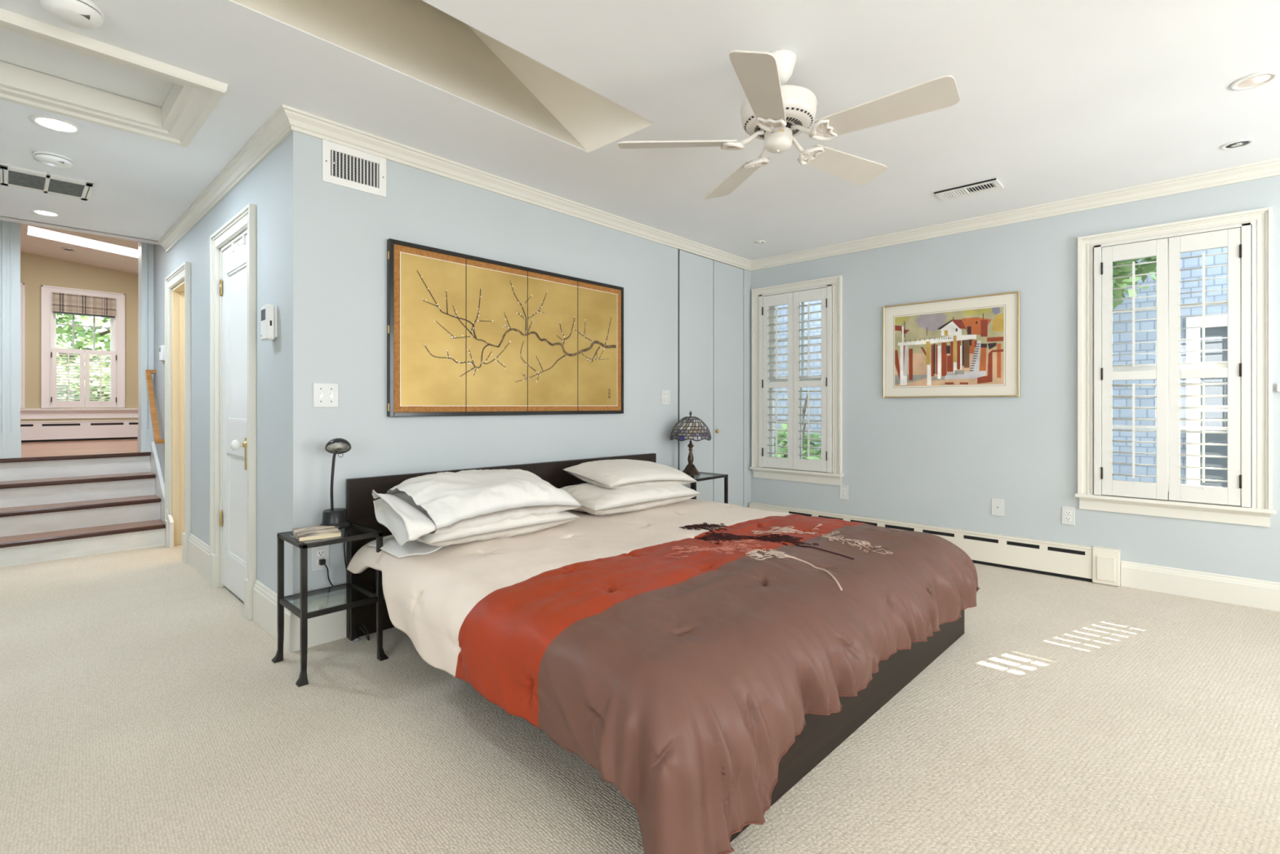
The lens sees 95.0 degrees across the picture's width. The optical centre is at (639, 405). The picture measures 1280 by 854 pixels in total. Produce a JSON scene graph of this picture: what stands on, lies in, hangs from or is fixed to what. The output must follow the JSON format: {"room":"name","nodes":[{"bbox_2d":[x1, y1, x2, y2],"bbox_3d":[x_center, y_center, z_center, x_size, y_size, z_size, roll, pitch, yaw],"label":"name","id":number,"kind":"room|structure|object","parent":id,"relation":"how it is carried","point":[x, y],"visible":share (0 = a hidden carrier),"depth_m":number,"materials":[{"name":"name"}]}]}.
{"room":"bedroom","nodes":[
{"label":"bedroom","id":0,"kind":"room"},
{"bbox_2d":[20,252,137,421],"bbox_3d":[-6.759,-0.925,7.114,0.150,2.690,5.600,0,0,43],"label":"wall","id":1,"kind":"structure","parent":0,"point":[36,270],"depth_m":6.94,"materials":[{"name":"beige paint"}]},
{"bbox_2d":[20,282,24,408],"bbox_3d":[-7.329,-0.681,6.477,0.184,1.422,0.734,0,0,43],"label":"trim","id":2,"kind":"structure","parent":1,"relation":"in","point":[22,285],"depth_m":6.67,"materials":[{"name":"white paint"}]},
{"bbox_2d":[20,419,137,442],"bbox_3d":[-7.009,0.299,6.678,0.080,0.240,2.620,0,0,43],"label":"baseboard heater","id":3,"kind":"object","parent":1,"relation":"attached to","point":[31,431],"visible":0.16,"depth_m":6.99,"materials":[{"name":"white paint"}]},
{"bbox_2d":[20,408,137,418],"bbox_3d":[-6.682,0.096,7.043,0.060,0.118,5.600,0,0,43],"label":"trim","id":4,"kind":"structure","parent":1,"relation":"attached to","point":[41,413],"depth_m":7.00,"materials":[{"name":"white paint"}]},
{"bbox_2d":[40,284,124,408],"bbox_3d":[-6.740,-0.681,7.110,0.184,1.422,0.734,0,0,43],"label":"window","id":5,"kind":"structure","parent":1,"relation":"in","point":[48,319],"depth_m":6.98,"materials":[{"name":"white paint"}]},
{"bbox_2d":[50,347,116,407],"bbox_3d":[-6.666,-0.323,7.042,0.042,0.695,0.574,0,0,43],"label":"shutter","id":6,"kind":"object","parent":5,"relation":"attached to","point":[84,402],"visible":1,"depth_m":7.03,"materials":[{"name":"white paint"}]},
{"bbox_2d":[51,292,115,318],"bbox_3d":[-6.665,-1.199,7.040,0.034,0.242,0.558,0,0,43],"label":"roman shade","id":7,"kind":"object","parent":5,"relation":"attached to","point":[61,303],"visible":1,"depth_m":7.03,"materials":[{"name":"fabric"}]},
{"bbox_2d":[20,223,137,275],"bbox_3d":[-5.709,-1.802,6.136,2.920,0.739,5.800,0,0,43],"label":"ceiling","id":8,"kind":"structure","parent":0,"point":[102,251],"depth_m":6.42,"materials":[{"name":"white paint"}]},
{"bbox_2d":[60,247,76,251],"bbox_3d":[-6.286,-1.714,6.456,0.132,0.012,0.132,0,0,43],"label":"recessed light","id":9,"kind":"object","parent":8,"relation":"in","point":[61,248],"visible":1,"depth_m":6.44,"materials":[{"name":"white"}]},
{"bbox_2d":[0,215,159,244],"bbox_3d":[-4.597,-1.732,4.206,0.140,0.775,2.090,0,0,43],"label":"wall header","id":10,"kind":"structure","parent":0,"point":[2,218],"depth_m":4.51,"materials":[{"name":"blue paint"}]},
{"bbox_2d":[21,438,151,462],"bbox_3d":[-5.760,0.470,6.184,3.140,0.100,5.600,0,0,43],"label":"floor","id":11,"kind":"structure","parent":0,"point":[32,449],"depth_m":5.81,"materials":[{"name":"brown wood"}]},
{"bbox_2d":[150,142,282,603],"bbox_3d":[-2.812,-0.420,4.484,3.874,3.300,0.950,0,0,43],"label":"wall","id":12,"kind":"structure","parent":0,"point":[262,187],"depth_m":3.11,"materials":[{"name":"blue paint"}]},
{"bbox_2d":[145,369,164,444],"bbox_3d":[-4.182,0.000,5.061,0.536,0.636,0.073,0,0,43],"label":"handrail","id":13,"kind":"object","parent":12,"relation":"attached to","point":[157,440],"visible":0.88,"depth_m":5.02,"materials":[{"name":"brown wood"}]},
{"bbox_2d":[159,345,164,361],"bbox_3d":[-4.039,-0.440,4.959,0.130,0.130,0.027,0,0,43],"label":"thermostat","id":14,"kind":"object","parent":12,"relation":"attached to","point":[162,348],"visible":0.89,"depth_m":4.92,"materials":[{"name":"white plastic"}]},
{"bbox_2d":[209,203,256,619],"bbox_3d":[-2.338,0.033,3.440,0.894,2.195,0.192,0,0,43],"label":"door","id":15,"kind":"structure","parent":12,"relation":"in","point":[233,276],"depth_m":3.50,"materials":[{"name":"white paint"}]},
{"bbox_2d":[226,242,234,253],"bbox_3d":[-2.389,-0.921,3.450,0.018,0.066,0.079,0,0,43],"label":"hook","id":16,"kind":"object","parent":15,"relation":"attached to","point":[233,243],"visible":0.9,"depth_m":3.44,"materials":[{"name":"white plastic"}]},
{"bbox_2d":[236,234,245,246],"bbox_3d":[-2.214,-0.921,3.287,0.018,0.066,0.079,0,0,43],"label":"hook","id":17,"kind":"object","parent":15,"relation":"attached to","point":[243,235],"visible":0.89,"depth_m":3.28,"materials":[{"name":"white plastic"}]},
{"bbox_2d":[260,304,277,341],"bbox_3d":[-1.818,-0.404,2.875,0.111,0.168,0.049,0,0,43],"label":"thermostat","id":18,"kind":"object","parent":12,"relation":"attached to","point":[268,313],"visible":1,"depth_m":2.84,"materials":[{"name":"white plastic"}]},
{"bbox_2d":[158,104,1279,271],"bbox_3d":[-0.582,-1.306,2.266,8.420,0.078,7.003,0,0,43],"label":"trim","id":19,"kind":"structure","parent":12,"relation":"attached to","point":[286,119],"depth_m":3.61,"materials":[{"name":"white paint"}]},
{"bbox_2d":[187,533,1279,611],"bbox_3d":[-0.461,1.026,2.153,8.090,0.208,7.003,0,0,43],"label":"baseboard","id":20,"kind":"structure","parent":12,"relation":"attached to","point":[1254,593],"depth_m":3.46,"materials":[{"name":"white paint"}]},
{"bbox_2d":[282,130,678,604],"bbox_3d":[-0.285,-0.158,4.237,0.160,2.575,4.033,0,0,43],"label":"wall","id":21,"kind":"structure","parent":0,"point":[335,237],"depth_m":3.06,"materials":[{"name":"blue paint"}]},
{"bbox_2d":[253,579,346,652],"bbox_3d":[-0.883,1.026,3.892,0.602,0.208,2.748,0,0,43],"label":"baseboard","id":22,"kind":"structure","parent":21,"relation":"attached to","point":[330,627],"depth_m":2.82,"materials":[{"name":"white paint"}]},
{"bbox_2d":[311,544,328,572],"bbox_3d":[-1.518,0.722,2.788,0.009,0.125,0.078,0,0,43],"label":"wall outlet","id":23,"kind":"object","parent":21,"relation":"attached to","point":[318,553],"visible":0.88,"depth_m":2.78,"materials":[{"name":"white plastic"}]},
{"bbox_2d":[316,550,324,556],"bbox_3d":[-1.516,0.703,2.787,0.003,0.027,0.033,0,0,43],"label":"socket","id":24,"kind":"object","parent":23,"relation":"attached to","point":[319,553],"depth_m":2.79,"materials":[{"name":"white plastic"}]},
{"bbox_2d":[312,382,338,407],"bbox_3d":[-1.499,-0.049,2.803,0.017,0.116,0.114,0,0,43],"label":"light switch","id":25,"kind":"object","parent":21,"relation":"attached to","point":[324,394],"visible":1,"depth_m":2.80,"materials":[{"name":"white plastic"}]},
{"bbox_2d":[318,558,333,586],"bbox_3d":[-1.458,0.806,2.816,0.047,0.155,0.145,0,0,43],"label":"power cord","id":26,"kind":"object","parent":21,"relation":"attached to","point":[321,562],"visible":0.66,"depth_m":2.77,"materials":[{"name":"black plastic"}]},
{"bbox_2d":[322,139,386,197],"bbox_3d":[-1.408,-1.169,2.904,0.013,0.197,0.304,0,0,43],"label":"air vent","id":27,"kind":"object","parent":21,"relation":"in","point":[342,166],"visible":1,"depth_m":2.90,"materials":[{"name":"white plastic"}]},
{"bbox_2d":[386,238,623,417],"bbox_3d":[-0.711,-0.398,3.636,0.033,0.914,1.709,0,0,43],"label":"painting","id":28,"kind":"object","parent":21,"relation":"attached to","point":[467,335],"visible":1,"depth_m":3.46,"materials":[{"name":"gold paint"}]},
{"bbox_2d":[661,390,670,404],"bbox_3d":[0.206,-0.062,4.634,0.017,0.116,0.105,0,0,43],"label":"light switch","id":29,"kind":"object","parent":21,"relation":"attached to","point":[665,394],"visible":1,"depth_m":4.63,"materials":[{"name":"white plastic"}]},
{"bbox_2d":[679,249,713,501],"bbox_3d":[0.476,-0.075,4.927,0.012,2.371,0.460,0,0,43],"label":"door","id":30,"kind":"structure","parent":21,"relation":"in","point":[695,272],"depth_m":4.93,"materials":[{"name":"blue paint"}]},
{"bbox_2d":[678,248,742,470],"bbox_3d":[0.634,-0.068,5.104,0.003,2.396,0.950,0,0,43],"label":"trim","id":31,"kind":"structure","parent":21,"relation":"attached to","point":[678,249],"depth_m":4.76,"materials":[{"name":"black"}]},
{"bbox_2d":[713,260,743,506],"bbox_3d":[0.806,-0.075,5.263,0.038,2.371,0.462,0,0,43],"label":"door","id":32,"kind":"structure","parent":21,"relation":"in","point":[728,280],"depth_m":5.26,"materials":[{"name":"blue paint"}]},
{"bbox_2d":[743,269,751,507],"bbox_3d":[1.002,-0.067,5.492,0.012,2.393,0.120,0,0,43],"label":"trim","id":33,"kind":"structure","parent":21,"relation":"attached to","point":[747,274],"depth_m":5.49,"materials":[{"name":"blue paint"}]},
{"bbox_2d":[0,544,1279,853],"bbox_3d":[-0.677,1.190,2.354,9.000,0.120,7.323,0,0,43],"label":"floor","id":34,"kind":"structure","parent":0,"point":[142,710],"depth_m":1.98,"materials":[{"name":"beige carpet"}]},
{"bbox_2d":[0,441,173,567],"bbox_3d":[-4.711,0.726,4.314,0.975,0.809,1.888,0,0,43],"label":"staircase","id":35,"kind":"structure","parent":34,"relation":"on","point":[52,508],"depth_m":4.67,"materials":[{"name":"white paint"}]},
{"bbox_2d":[271,522,388,686],"bbox_3d":[-1.376,0.848,2.607,0.358,0.565,0.364,0,0,43],"label":"nightstand","id":36,"kind":"object","parent":34,"relation":"on","point":[302,613],"visible":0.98,"depth_m":2.59,"materials":[{"name":"metal"}]},
{"bbox_2d":[292,525,341,541],"bbox_3d":[-1.413,0.555,2.562,0.160,0.018,0.210,0,0,-37],"label":"book","id":37,"kind":"object","parent":36,"relation":"on","point":[317,532],"visible":0.95,"depth_m":2.52,"materials":[{"name":"beige paper"}]},
{"bbox_2d":[320,438,351,568],"bbox_3d":[-1.419,0.541,2.766,0.205,0.780,0.193,0,0,43],"label":"reading lamp","id":38,"kind":"object","parent":36,"relation":"on","point":[336,517],"depth_m":2.70,"materials":[{"name":"black plastic"}]},
{"bbox_2d":[351,638,360,642],"bbox_3d":[-1.357,1.124,2.805,0.024,0.005,0.044,0,0,14],"label":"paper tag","id":39,"kind":"object","parent":34,"relation":"on","point":[356,640],"visible":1,"depth_m":2.80,"materials":[{"name":"white paper"}]},
{"bbox_2d":[359,623,369,640],"bbox_3d":[-1.327,1.094,2.834,0.060,0.073,0.024,0,0,19],"label":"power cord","id":40,"kind":"object","parent":34,"relation":"on","point":[364,632],"visible":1,"depth_m":2.83,"materials":[{"name":"black plastic"}]},
{"bbox_2d":[346,453,964,842],"bbox_3d":[0.088,0.744,2.882,2.128,0.772,2.170,0,0,45],"label":"frame","id":41,"kind":"object","parent":34,"relation":"on","point":[820,735],"visible":0.21,"depth_m":2.55,"materials":[{"name":"brown wood"}]},
{"bbox_3d":[0.091,0.801,2.879,2.052,0.223,1.907,0,0,43],"label":"mattress","id":42,"kind":"object","parent":41,"relation":"on","visible":0},
{"bbox_2d":[346,498,980,853],"bbox_3d":[0.176,0.868,2.798,2.164,0.529,2.471,0,0,43],"label":"comforter","id":43,"kind":"object","parent":42,"relation":"on","point":[681,650],"visible":0.92,"depth_m":1.85,"materials":[{"name":"red fabric"}]},
{"bbox_2d":[366,534,443,558],"bbox_3d":[-0.770,0.621,2.918,0.449,0.051,0.999,0,0,43],"label":"sheet","id":44,"kind":"object","parent":43,"relation":"on","point":[390,544],"visible":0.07,"depth_m":2.57,"materials":[{"name":"white fabric"}]},
{"bbox_2d":[380,511,581,546],"bbox_3d":[-0.760,0.557,2.853,0.542,0.141,0.815,0,0,43],"label":"pillow","id":45,"kind":"object","parent":44,"relation":"on","point":[506,528],"visible":0.41,"depth_m":2.66,"materials":[{"name":"white fabric"}]},
{"bbox_2d":[371,469,581,545],"bbox_3d":[-0.782,0.452,2.805,0.544,0.262,0.906,0,0,43],"label":"pillow","id":46,"kind":"object","parent":45,"relation":"on","point":[473,498],"visible":0.98,"depth_m":2.64,"materials":[{"name":"white fabric"}]},
{"bbox_2d":[560,482,700,515],"bbox_3d":[-0.095,0.539,3.566,0.860,0.164,0.501,0,0,-44],"label":"pillow","id":47,"kind":"object","parent":43,"relation":"on","point":[595,500],"visible":0.66,"depth_m":3.34,"materials":[{"name":"white fabric"}]},
{"bbox_2d":[563,458,697,488],"bbox_3d":[-0.049,0.428,3.707,0.762,0.167,0.456,0,0,-44],"label":"pillow","id":48,"kind":"object","parent":47,"relation":"on","point":[623,473],"visible":0.91,"depth_m":3.54,"materials":[{"name":"white fabric"}]},
{"bbox_2d":[690,471,728,503],"bbox_3d":[0.412,0.834,4.532,0.390,0.592,0.460,0,0,43],"label":"nightstand","id":49,"kind":"object","parent":34,"relation":"on","point":[693,485],"visible":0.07,"depth_m":4.55,"materials":[{"name":"metal"}]},
{"bbox_2d":[670,411,711,475],"bbox_3d":[0.396,0.289,4.585,0.324,0.496,0.324,0,0,43],"label":"glass lamp","id":50,"kind":"object","parent":49,"relation":"on","point":[691,428],"visible":1,"depth_m":4.50,"materials":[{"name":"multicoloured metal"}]},
{"bbox_2d":[0,0,1279,260],"bbox_3d":[-0.523,-1.995,2.211,8.580,1.300,7.323,0,0,43],"label":"ceiling","id":51,"kind":"structure","parent":0,"point":[1060,100],"depth_m":2.69,"materials":[{"name":"white paint"}]},
{"bbox_2d":[30,208,61,216],"bbox_3d":[-4.148,-1.342,4.095,0.152,0.006,0.152,0,0,43],"label":"recessed light","id":52,"kind":"object","parent":51,"relation":"in","point":[43,212],"visible":1,"depth_m":4.08,"materials":[{"name":"white plastic"}]},
{"bbox_2d":[35,210,57,215],"bbox_3d":[-4.148,-1.343,4.095,0.112,0.002,0.112,0,0,43],"label":"diffuser","id":53,"kind":"object","parent":52,"relation":"attached to","point":[41,212],"depth_m":4.09,"materials":[{"name":"white"}]},
{"bbox_2d":[0,163,95,200],"bbox_3d":[-3.583,-1.339,3.543,0.433,0.012,0.398,0,0,43],"label":"ceiling vent","id":54,"kind":"object","parent":51,"relation":"in","point":[10,175],"visible":1,"depth_m":3.52,"materials":[{"name":"white plastic"}]},
{"bbox_2d":[32,150,73,167],"bbox_3d":[-3.172,-1.327,3.172,0.156,0.037,0.156,0,0,43],"label":"smoke detector","id":55,"kind":"object","parent":51,"relation":"attached to","point":[55,159],"visible":1,"depth_m":3.14,"materials":[{"name":"white plastic"}]},
{"bbox_2d":[27,114,83,133],"bbox_3d":[-2.791,-1.342,2.806,0.188,0.006,0.188,0,0,43],"label":"recessed light","id":56,"kind":"object","parent":51,"relation":"in","point":[53,123],"visible":1,"depth_m":2.80,"materials":[{"name":"white plastic"}]},
{"bbox_2d":[35,118,76,131],"bbox_3d":[-2.791,-1.343,2.806,0.139,0.002,0.139,0,0,43],"label":"diffuser","id":57,"kind":"object","parent":56,"relation":"attached to","point":[54,124],"depth_m":2.80,"materials":[{"name":"white plastic"}]},
{"bbox_2d":[39,0,104,28],"bbox_3d":[-1.905,-1.320,1.968,0.160,0.050,0.160,0,0,43],"label":"smoke detector","id":58,"kind":"object","parent":51,"relation":"attached to","point":[83,14],"visible":1,"depth_m":1.95,"materials":[{"name":"white plastic"}]},
{"bbox_2d":[0,8,227,147],"bbox_3d":[-2.478,-1.392,2.225,0.784,0.166,1.364,0,0,43],"label":"attic hatch","id":59,"kind":"object","parent":51,"relation":"attached to","point":[186,99],"visible":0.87,"depth_m":2.52,"materials":[{"name":"white paint"}]},
{"bbox_2d":[753,240,765,244],"bbox_3d":[0.984,-1.340,4.829,0.100,0.008,0.100,0,0,43],"label":"recessed light","id":60,"kind":"object","parent":51,"relation":"in","point":[760,242],"visible":1,"depth_m":4.82,"materials":[{"name":"white plastic"}]},
{"bbox_2d":[617,48,959,199],"bbox_3d":[0.569,-1.165,2.266,1.179,0.360,1.207,0,0,43],"label":"ceiling fan","id":61,"kind":"object","parent":51,"relation":"hanging from","point":[773,112],"visible":1,"depth_m":2.15,"materials":[{"name":"white wood"}]},
{"bbox_2d":[933,177,1003,201],"bbox_3d":[2.046,-1.340,3.655,0.343,0.010,0.191,0,0,43],"label":"ceiling vent","id":62,"kind":"object","parent":51,"relation":"in","point":[991,184],"visible":1,"depth_m":3.64,"materials":[{"name":"white plastic"}]},
{"bbox_2d":[1219,138,1255,150],"bbox_3d":[3.072,-1.340,3.017,0.128,0.008,0.128,0,0,43],"label":"recessed light","id":63,"kind":"object","parent":51,"relation":"in","point":[1237,144],"visible":1,"depth_m":3.01,"materials":[{"name":"white plastic"}]},
{"bbox_2d":[1228,70,1279,90],"bbox_3d":[2.541,-1.341,2.428,0.148,0.006,0.148,0,0,43],"label":"recessed light","id":64,"kind":"object","parent":51,"relation":"in","point":[1257,79],"visible":1,"depth_m":2.42,"materials":[{"name":"white plastic"}]},
{"bbox_2d":[751,175,1279,582],"bbox_3d":[3.017,-0.158,3.809,5.576,2.575,0.160,0,0,43],"label":"wall","id":65,"kind":"structure","parent":0,"point":[935,461],"depth_m":4.12,"materials":[{"name":"blue paint"}]},
{"bbox_2d":[749,275,844,485],"bbox_3d":[1.430,-0.207,5.269,0.890,1.761,0.245,0,0,43],"label":"window","id":66,"kind":"structure","parent":65,"relation":"in","point":[834,477],"depth_m":5.23,"materials":[{"name":"white paint"}]},
{"bbox_2d":[759,284,832,472],"bbox_3d":[1.367,-0.226,5.206,0.704,1.594,0.068,0,0,43],"label":"window shutter","id":67,"kind":"object","parent":66,"relation":"attached to","point":[793,298],"visible":1,"depth_m":5.19,"materials":[{"name":"white paint"}]},
{"bbox_2d":[840,484,848,499],"bbox_3d":[1.708,0.728,4.912,0.075,0.120,0.009,0,0,43],"label":"wall outlet","id":68,"kind":"object","parent":65,"relation":"attached to","point":[843,488],"visible":1,"depth_m":4.91,"materials":[{"name":"white plastic"}]},
{"bbox_2d":[748,502,1120,586],"bbox_3d":[2.014,1.016,4.578,2.688,0.227,0.080,0,0,43],"label":"baseboard heater","id":69,"kind":"object","parent":65,"relation":"attached to","point":[1095,564],"visible":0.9,"depth_m":4.01,"materials":[{"name":"white metal"}]},
{"bbox_2d":[882,291,1019,397],"bbox_3d":[2.281,-0.424,4.365,0.927,0.727,0.025,0,0,43],"label":"framed picture","id":70,"kind":"object","parent":65,"relation":"attached to","point":[969,346],"visible":1,"depth_m":4.34,"materials":[{"name":"multicoloured paper"}]},
{"bbox_2d":[894,306,1004,386],"bbox_3d":[2.279,-0.421,4.365,0.743,0.545,0.002,0,0,43],"label":"painting","id":71,"kind":"object","parent":70,"relation":"attached to","point":[962,346],"depth_m":4.34,"materials":[{"name":"paper"}]},
{"bbox_2d":[991,497,1004,516],"bbox_3d":[2.530,0.720,4.147,0.078,0.122,0.008,0,0,43],"label":"phone jack","id":72,"kind":"object","parent":65,"relation":"attached to","point":[997,504],"visible":1,"depth_m":4.14,"materials":[{"name":"white plastic"}]},
{"bbox_2d":[1061,506,1075,525],"bbox_3d":[2.826,0.728,3.871,0.072,0.120,0.009,0,0,43],"label":"wall outlet","id":73,"kind":"object","parent":65,"relation":"attached to","point":[1068,513],"visible":1,"depth_m":3.87,"materials":[{"name":"white plastic"}]},
{"bbox_2d":[1065,510,1071,515],"bbox_3d":[2.824,0.709,3.869,0.033,0.027,0.003,0,0,43],"label":"socket","id":74,"kind":"object","parent":73,"relation":"attached to","point":[1067,512],"depth_m":3.87,"materials":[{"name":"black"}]},
{"bbox_2d":[1065,516,1071,520],"bbox_3d":[2.824,0.748,3.869,0.033,0.027,0.003,0,0,43],"label":"socket","id":75,"kind":"object","parent":73,"relation":"attached to","point":[1067,518],"depth_m":3.87,"materials":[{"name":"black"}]},
{"bbox_2d":[1075,206,1275,527],"bbox_3d":[3.230,-0.210,3.593,0.890,1.766,0.245,0,0,43],"label":"window","id":76,"kind":"structure","parent":65,"relation":"in","point":[1260,220],"depth_m":3.43,"materials":[{"name":"white paint"}]},
{"bbox_2d":[1093,222,1250,507],"bbox_3d":[3.170,-0.226,3.527,0.698,1.594,0.069,0,0,43],"label":"window shutter","id":77,"kind":"object","parent":76,"relation":"attached to","point":[1167,249],"visible":1,"depth_m":3.50,"materials":[{"name":"white paint"}]},
{"bbox_2d":[1275,383,1279,391],"bbox_3d":[3.538,-0.098,3.189,0.108,0.045,0.035,0,0,43],"label":"wall sensor","id":78,"kind":"object","parent":65,"relation":"attached to","point":[1277,385],"visible":1,"depth_m":3.21,"materials":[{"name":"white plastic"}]},
{"bbox_3d":[-5.110,-0.825,4.683,0.138,2.490,1.890,0,0,43],"label":"wall partition","id":79,"kind":"structure","parent":0,"visible":0},
{"bbox_2d":[0,220,154,458],"bbox_3d":[-4.795,-0.825,5.024,0.215,2.490,0.958,0,0,43],"label":"wall","id":80,"kind":"structure","parent":79,"relation":"attached to","point":[10,232],"depth_m":4.68,"materials":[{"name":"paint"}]},
{"bbox_3d":[-3.118,-0.145,5.309,1.600,2.550,1.480,0,0,43],"label":"wall","id":81,"kind":"structure","parent":0,"visible":0},
{"bbox_2d":[164,261,191,562],"bbox_3d":[-3.293,0.048,4.791,0.824,2.165,0.815,0,0,43],"label":"door","id":82,"kind":"structure","parent":81,"relation":"in","point":[178,299],"depth_m":4.73,"materials":[{"name":"white paint"}]},
{"label":"outside","id":83,"kind":"structure","parent":0,"visible":0},
{"bbox_3d":[-1.715,2.080,8.430,46.000,0.700,50.000,0,0,43],"label":"ground","id":84,"kind":"structure","parent":83,"visible":0},
{"bbox_2d":[56,313,110,378],"bbox_3d":[-10.466,-1.279,10.206,4.737,6.033,4.676,0,0,43],"label":"tree","id":85,"kind":"object","parent":84,"relation":"on","point":[64,334],"visible":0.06,"depth_m":9.80,"materials":[{"name":"green plant"}]},
{"bbox_2d":[56,358,110,400],"bbox_3d":[-7.801,0.558,8.211,1.976,2.445,1.922,0,0,43],"label":"tree","id":86,"kind":"object","parent":84,"relation":"on","point":[57,366],"visible":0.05,"depth_m":7.93,"materials":[{"name":"green plant"}]},
{"bbox_2d":[773,393,821,459],"bbox_3d":[1.842,1.002,7.288,1.527,2.315,1.507,0,0,43],"label":"tree","id":87,"kind":"object","parent":84,"relation":"on","point":[783,442],"visible":0.09,"depth_m":7.07,"materials":[{"name":"green plant"}]},
{"bbox_2d":[773,246,1227,487],"bbox_3d":[4.779,-2.945,8.873,13.900,10.150,4.500,0,0,43],"label":"house","id":88,"kind":"structure","parent":84,"relation":"on","point":[1216,260],"depth_m":5.88,"materials":[{"name":"blue"}]},
{"bbox_2d":[1112,256,1156,310],"bbox_3d":[4.112,-0.345,5.609,1.894,4.957,1.914,0,0,43],"label":"tree","id":89,"kind":"object","parent":84,"relation":"on","point":[1143,268],"visible":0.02,"depth_m":5.23,"materials":[{"name":"green plant"}]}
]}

